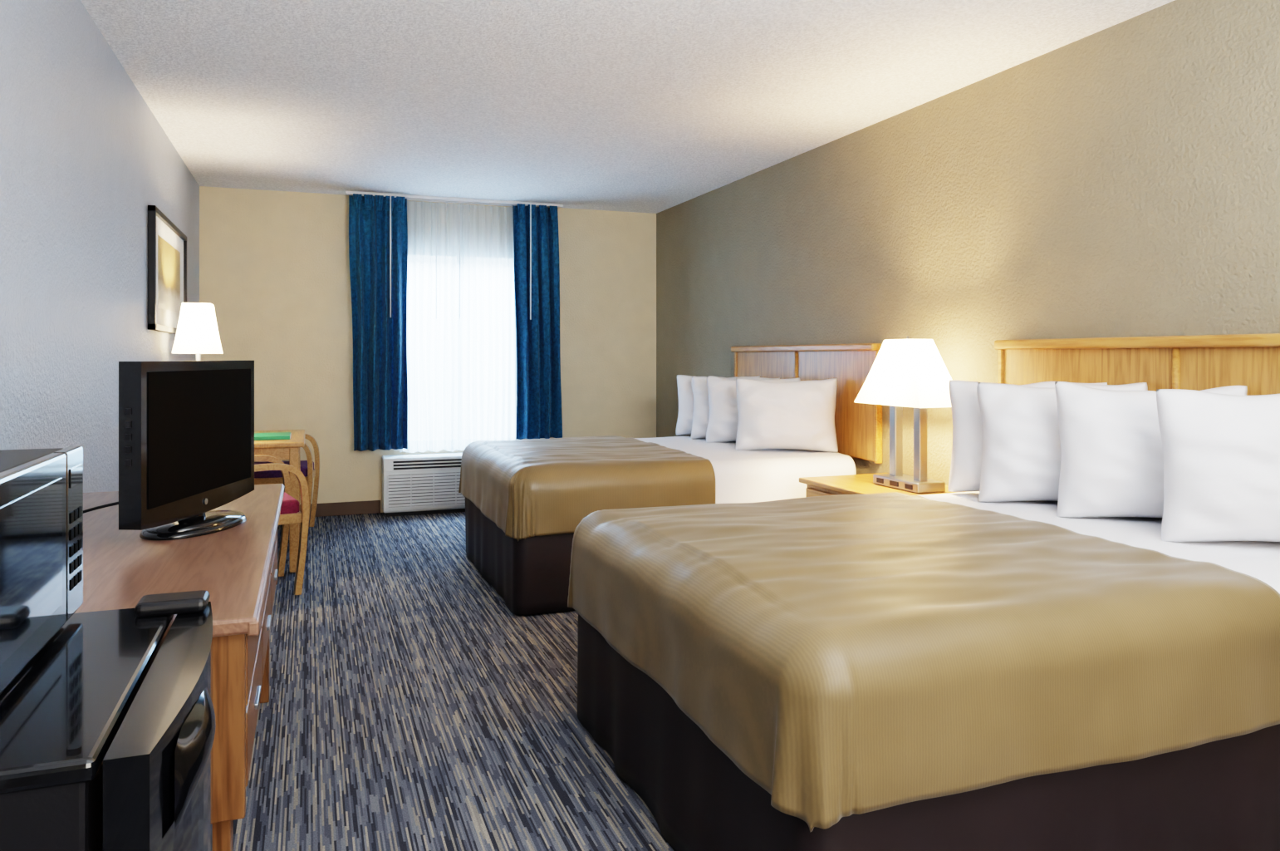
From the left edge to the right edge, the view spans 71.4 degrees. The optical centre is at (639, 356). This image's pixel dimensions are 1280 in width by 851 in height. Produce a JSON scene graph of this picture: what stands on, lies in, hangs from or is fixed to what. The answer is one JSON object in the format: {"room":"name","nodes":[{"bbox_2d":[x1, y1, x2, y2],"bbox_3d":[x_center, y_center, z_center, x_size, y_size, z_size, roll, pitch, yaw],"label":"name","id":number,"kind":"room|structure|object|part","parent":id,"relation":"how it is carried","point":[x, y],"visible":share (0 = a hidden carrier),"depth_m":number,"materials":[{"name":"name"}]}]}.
{"room":"hotel room","nodes":[
{"label":"hotel room","id":0,"kind":"room"},
{"bbox_2d":[0,0,199,492],"bbox_3d":[-1.701,-0.012,2.278,0.120,2.440,8.855,0,0,-20],"label":"wall","id":1,"kind":"structure","parent":0,"point":[84,157],"depth_m":3.02,"materials":[{"name":"grey paint"}]},
{"bbox_2d":[147,205,186,333],"bbox_3d":[-2.609,-0.437,4.946,0.033,0.610,1.230,0,0,-20],"label":"framed picture","id":2,"kind":"object","parent":1,"relation":"attached to","point":[167,244],"visible":0.79,"depth_m":4.77,"materials":[{"name":"beige paper"}]},
{"bbox_2d":[157,235,180,313],"bbox_3d":[-2.609,-0.437,4.946,0.002,0.370,0.830,0,0,-20],"label":"print","id":3,"kind":"object","parent":2,"relation":"attached to","point":[169,253],"depth_m":4.88},
{"bbox_2d":[199,186,656,512],"bbox_3d":[-1.545,-0.012,7.123,3.790,2.440,0.120,0,0,-20],"label":"wall","id":4,"kind":"structure","parent":0,"point":[274,266],"depth_m":6.76,"materials":[{"name":"beige paint"}]},
{"bbox_2d":[309,500,380,516],"bbox_3d":[-1.521,1.157,7.060,3.546,0.099,0.013,0,0,-20],"label":"baseboard","id":5,"kind":"structure","parent":4,"relation":"attached to","point":[370,506],"depth_m":6.79,"materials":[{"name":"brown wood"}]},
{"bbox_2d":[233,511,676,850],"bbox_3d":[0.019,1.258,2.917,3.790,0.100,9.095,0,0,-20],"label":"floor","id":6,"kind":"structure","parent":0,"point":[409,707],"depth_m":2.95,"materials":[{"name":"carpet"}]},
{"bbox_2d":[0,589,215,850],"bbox_3d":[-0.785,0.774,0.967,0.602,0.868,0.536,0,0,-20],"label":"mini fridge","id":7,"kind":"object","parent":6,"relation":"on","point":[107,733],"visible":1,"depth_m":0.89,"materials":[{"name":"black plastic"}]},
{"bbox_2d":[0,446,83,694],"bbox_3d":[-0.868,0.241,0.968,0.368,0.234,0.450,0,0,-20],"label":"microwave","id":8,"kind":"object","parent":7,"relation":"on","point":[41,489],"visible":1,"depth_m":1.03,"materials":[{"name":"black metal"}]},
{"bbox_3d":[-0.678,0.233,0.985,0.002,0.160,0.300,0,0,-20],"label":"door glass","id":9,"kind":"part","parent":8,"relation":"part of","materials":[{"name":"black glass"}]},
{"bbox_3d":[-0.876,0.234,0.965,0.350,0.217,0.450,0,0,-20],"label":"casing","id":10,"kind":"part","parent":8,"relation":"part of","materials":[{"name":"black plastic"}]},
{"bbox_3d":[-0.769,0.235,1.197,0.019,0.222,0.091,0,0,-20],"label":"control panel","id":11,"kind":"part","parent":8,"relation":"part of","materials":[{"name":"black plastic"}]},
{"bbox_3d":[-0.823,0.369,0.953,0.522,0.022,0.536,0,0,-20],"label":"panel","id":12,"kind":"part","parent":7,"relation":"part of","materials":[{"name":"black plastic"}]},
{"bbox_3d":[-0.545,0.759,1.056,0.059,0.798,0.536,0,0,-20],"label":"door","id":13,"kind":"part","parent":7,"relation":"part of","materials":[{"name":"black plastic"}]},
{"bbox_3d":[-0.483,0.422,0.983,0.024,0.091,0.240,0,0,-20],"label":"handle","id":14,"kind":"part","parent":7,"relation":"part of","materials":[{"name":"black plastic"}]},
{"bbox_2d":[74,483,284,850],"bbox_3d":[-1.284,0.833,2.280,0.653,0.750,1.774,0,0,-20],"label":"dresser","id":15,"kind":"object","parent":6,"relation":"on","point":[237,565],"visible":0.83,"depth_m":1.82,"materials":[{"name":"laminate"}]},
{"bbox_2d":[83,501,118,513],"bbox_3d":[-1.369,0.346,1.824,0.224,0.222,1.270,0,0,-4],"label":"power cord","id":16,"kind":"object","parent":15,"relation":"on","point":[115,502],"visible":0.24,"depth_m":2.38,"materials":[{"name":"black plastic"}]},
{"bbox_2d":[118,360,254,539],"bbox_3d":[-1.198,0.234,2.402,0.220,0.445,0.632,0,0,-1],"label":"television","id":17,"kind":"object","parent":15,"relation":"on","point":[186,428],"visible":1,"depth_m":2.28,"materials":[{"name":"black plastic"}]},
{"bbox_2d":[254,429,305,572],"bbox_3d":[-2.372,0.843,5.301,0.710,0.730,0.930,0,0,-20],"label":"desk","id":18,"kind":"object","parent":6,"relation":"on","point":[282,449],"visible":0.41,"depth_m":4.99,"materials":[{"name":"brown wood"}]},
{"bbox_2d":[171,302,222,360],"bbox_3d":[-2.456,0.092,4.955,0.230,0.769,0.270,0,0,-20],"label":"table lamp","id":19,"kind":"object","parent":18,"relation":"on","point":[197,332],"visible":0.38,"depth_m":4.86,"materials":[{"name":"fabric"}]},
{"bbox_2d":[254,431,291,440],"bbox_3d":[-2.209,0.467,5.196,0.322,0.021,0.280,0,0,-20],"label":"folder","id":20,"kind":"object","parent":18,"relation":"on","point":[276,435],"visible":0.52,"depth_m":5.12,"materials":[{"name":"green paper"}]},
{"bbox_2d":[254,454,308,594],"bbox_3d":[-2.074,0.756,4.592,0.602,0.910,0.495,0,0,-32],"label":"armchair","id":21,"kind":"object","parent":6,"relation":"on","point":[290,512],"visible":0.34,"depth_m":4.54,"materials":[{"name":"brown wood"}]},
{"bbox_3d":[-2.048,0.775,4.609,0.475,0.085,0.400,0,0,-32],"label":"seat","id":22,"kind":"part","parent":21,"relation":"part of","materials":[{"name":"red fabric"}]},
{"bbox_2d":[254,433,319,527],"bbox_3d":[-2.520,0.756,6.063,0.602,0.910,0.495,0,0,-14],"label":"armchair","id":23,"kind":"object","parent":6,"relation":"on","point":[265,477],"visible":0.27,"depth_m":5.92,"materials":[{"name":"brown wood"}]},
{"bbox_3d":[-2.490,0.775,6.071,0.475,0.085,0.400,0,0,-14],"label":"seat","id":24,"kind":"part","parent":23,"relation":"part of","materials":[{"name":"fabric"}]},
{"bbox_2d":[382,451,465,516],"bbox_3d":[-1.454,0.986,6.965,1.070,0.445,0.230,0,0,-20],"label":"air conditioner","id":25,"kind":"object","parent":6,"relation":"on","point":[418,483],"visible":0.48,"depth_m":6.79,"materials":[{"name":"white plastic"}]},
{"bbox_2d":[387,471,465,507],"bbox_3d":[-1.418,1.013,6.864,1.014,0.240,0.016,0,0,-20],"label":"grille","id":26,"kind":"object","parent":25,"relation":"attached to","point":[405,489],"depth_m":6.78,"materials":[{"name":"white plastic"}]},
{"bbox_2d":[458,435,856,615],"bbox_3d":[0.011,0.850,5.136,1.886,0.701,1.579,0,0,-20],"label":"bed","id":27,"kind":"object","parent":6,"relation":"on","point":[526,500],"visible":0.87,"depth_m":4.41,"materials":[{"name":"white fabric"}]},
{"bbox_2d":[675,374,760,435],"bbox_3d":[0.510,0.326,5.903,0.566,0.404,0.295,0,0,18],"label":"pillow","id":28,"kind":"object","parent":27,"relation":"on","point":[684,422],"visible":0.21,"depth_m":5.89,"materials":[{"name":"white fabric"}]},
{"bbox_2d":[691,375,779,438],"bbox_3d":[0.601,0.326,5.640,0.565,0.403,0.296,0,0,13],"label":"pillow","id":29,"kind":"object","parent":27,"relation":"on","point":[701,404],"visible":0.17,"depth_m":5.62,"materials":[{"name":"white fabric"}]},
{"bbox_2d":[706,375,799,442],"bbox_3d":[0.677,0.323,5.366,0.565,0.409,0.298,0,0,15],"label":"pillow","id":30,"kind":"object","parent":27,"relation":"on","point":[723,399],"visible":0.38,"depth_m":5.33,"materials":[{"name":"white fabric"}]},
{"bbox_2d":[735,377,838,451],"bbox_3d":[0.816,0.324,4.972,0.564,0.407,0.297,0,0,5],"label":"pillow","id":31,"kind":"object","parent":27,"relation":"on","point":[800,414],"visible":1,"depth_m":4.88,"materials":[{"name":"white fabric"}]},
{"bbox_2d":[798,472,961,496],"bbox_3d":[1.155,0.903,4.142,0.528,0.610,0.760,0,0,-20],"label":"nightstand","id":32,"kind":"object","parent":6,"relation":"on","point":[863,483],"visible":0.1,"depth_m":4.21,"materials":[{"name":"brown wood"}]},
{"bbox_2d":[853,336,951,493],"bbox_3d":[1.221,0.253,4.060,0.250,0.690,0.490,0,0,-20],"label":"table lamp","id":33,"kind":"object","parent":32,"relation":"on","point":[908,372],"visible":1,"depth_m":3.96,"materials":[{"name":"fabric"}]},
{"bbox_3d":[1.221,0.070,4.060,0.250,0.295,0.490,0,0,-20],"label":"lamp shade","id":34,"kind":"part","parent":33,"relation":"part of","materials":[{"name":"fabric"}]},
{"bbox_2d":[567,490,1279,850],"bbox_3d":[0.909,0.848,2.648,1.939,0.704,1.605,0,0,-20],"label":"bed","id":35,"kind":"object","parent":6,"relation":"on","point":[892,670],"visible":0.91,"depth_m":1.91,"materials":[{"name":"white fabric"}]},
{"bbox_2d":[948,379,1107,491],"bbox_3d":[1.463,0.309,3.382,0.551,0.435,0.313,0,0,13],"label":"pillow","id":36,"kind":"object","parent":35,"relation":"on","point":[968,430],"visible":0.27,"depth_m":3.40,"materials":[{"name":"white fabric"}]},
{"bbox_2d":[976,382,1147,501],"bbox_3d":[1.498,0.309,3.166,0.558,0.437,0.296,0,0,14],"label":"pillow","id":37,"kind":"object","parent":35,"relation":"on","point":[1022,452],"visible":0.51,"depth_m":3.13,"materials":[{"name":"white fabric"}]},
{"bbox_2d":[1054,381,1247,518],"bbox_3d":[1.630,0.305,2.846,0.551,0.444,0.291,0,0,18],"label":"pillow","id":38,"kind":"object","parent":35,"relation":"on","point":[1112,461],"visible":0.53,"depth_m":2.79,"materials":[{"name":"white fabric"}]},
{"bbox_2d":[1156,388,1279,542],"bbox_3d":[1.750,0.308,2.481,0.554,0.437,0.302,0,0,11],"label":"pillow","id":39,"kind":"object","parent":35,"relation":"on","point":[1222,451],"visible":1,"depth_m":2.44,"materials":[{"name":"white fabric"}]},
{"bbox_2d":[80,0,1174,213],"bbox_3d":[0.019,-1.282,2.917,3.790,0.100,9.095,0,0,-20],"label":"ceiling","id":40,"kind":"structure","parent":0,"point":[651,106],"depth_m":3.98,"materials":[{"name":"white paint"}]},
{"bbox_2d":[345,191,563,207],"bbox_3d":[-1.426,-1.220,6.976,1.670,0.024,0.130,0,0,-20],"label":"curtain rod","id":41,"kind":"object","parent":40,"relation":"attached to","point":[409,197],"visible":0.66,"depth_m":6.95,"materials":[{"name":"white metal"}]},
{"bbox_2d":[348,193,407,451],"bbox_3d":[-1.965,-0.248,6.703,0.428,1.911,0.146,0,0,-20],"label":"curtain","id":42,"kind":"object","parent":41,"relation":"hanging from","point":[378,224],"visible":1,"depth_m":6.71,"materials":[{"name":"blue fabric"}]},
{"bbox_2d":[400,200,516,452],"bbox_3d":[-1.405,-0.228,7.030,0.950,1.948,0.073,0,0,-20],"label":"sheer curtain","id":43,"kind":"object","parent":41,"relation":"hanging from","point":[462,357],"visible":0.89,"depth_m":7.03,"materials":[{"name":"fabric"}]},
{"bbox_3d":[-1.620,-0.228,6.952,0.493,1.948,0.066,0,0,-20],"label":"panel","id":44,"kind":"part","parent":43,"relation":"part of","materials":[{"name":"fabric"}]},
{"bbox_3d":[-1.187,-0.229,7.120,0.478,1.947,0.057,0,0,-20],"label":"panel","id":45,"kind":"part","parent":43,"relation":"part of","materials":[{"name":"fabric"}]},
{"bbox_2d":[512,203,562,439],"bbox_3d":[-0.817,-0.270,7.145,0.412,1.868,0.158,0,0,-26],"label":"curtain","id":46,"kind":"object","parent":41,"relation":"hanging from","point":[536,237],"visible":1,"depth_m":7.13,"materials":[{"name":"blue fabric"}]},
{"bbox_2d":[656,0,1279,485],"bbox_3d":[1.739,-0.012,3.557,0.120,2.440,8.855,0,0,-20],"label":"wall","id":47,"kind":"structure","parent":0,"point":[1121,179],"depth_m":3.78,"materials":[{"name":"beige paint"}]},
{"bbox_2d":[730,343,882,463],"bbox_3d":[0.947,0.244,5.420,0.064,0.628,1.660,0,0,-20],"label":"headboard","id":48,"kind":"object","parent":47,"relation":"attached to","point":[858,425],"visible":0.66,"depth_m":4.97,"materials":[{"name":"brown wood"}]},
{"bbox_3d":[0.955,0.258,5.423,0.026,0.580,0.025,0,0,-20],"label":"moulding","id":49,"kind":"part","parent":48,"relation":"part of","materials":[{"name":"brown wood"}]},
{"bbox_3d":[0.947,-0.050,5.420,0.064,0.040,1.660,0,0,-20],"label":"rail","id":50,"kind":"part","parent":48,"relation":"part of","materials":[{"name":"brown wood"}]},
{"bbox_2d":[994,333,1279,395],"bbox_3d":[1.829,0.244,3.049,0.064,0.628,1.660,0,0,-20],"label":"headboard","id":51,"kind":"object","parent":47,"relation":"attached to","point":[1200,362],"visible":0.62,"depth_m":3.13,"materials":[{"name":"brown wood"}]},
{"bbox_3d":[1.829,-0.050,3.049,0.064,0.040,1.660,0,0,-20],"label":"rail","id":52,"kind":"part","parent":51,"relation":"part of","materials":[{"name":"brown wood"}]},
{"bbox_3d":[1.837,0.258,3.051,0.026,0.580,0.025,0,0,-20],"label":"moulding","id":53,"kind":"part","parent":51,"relation":"part of","materials":[{"name":"brown wood"}]}
]}

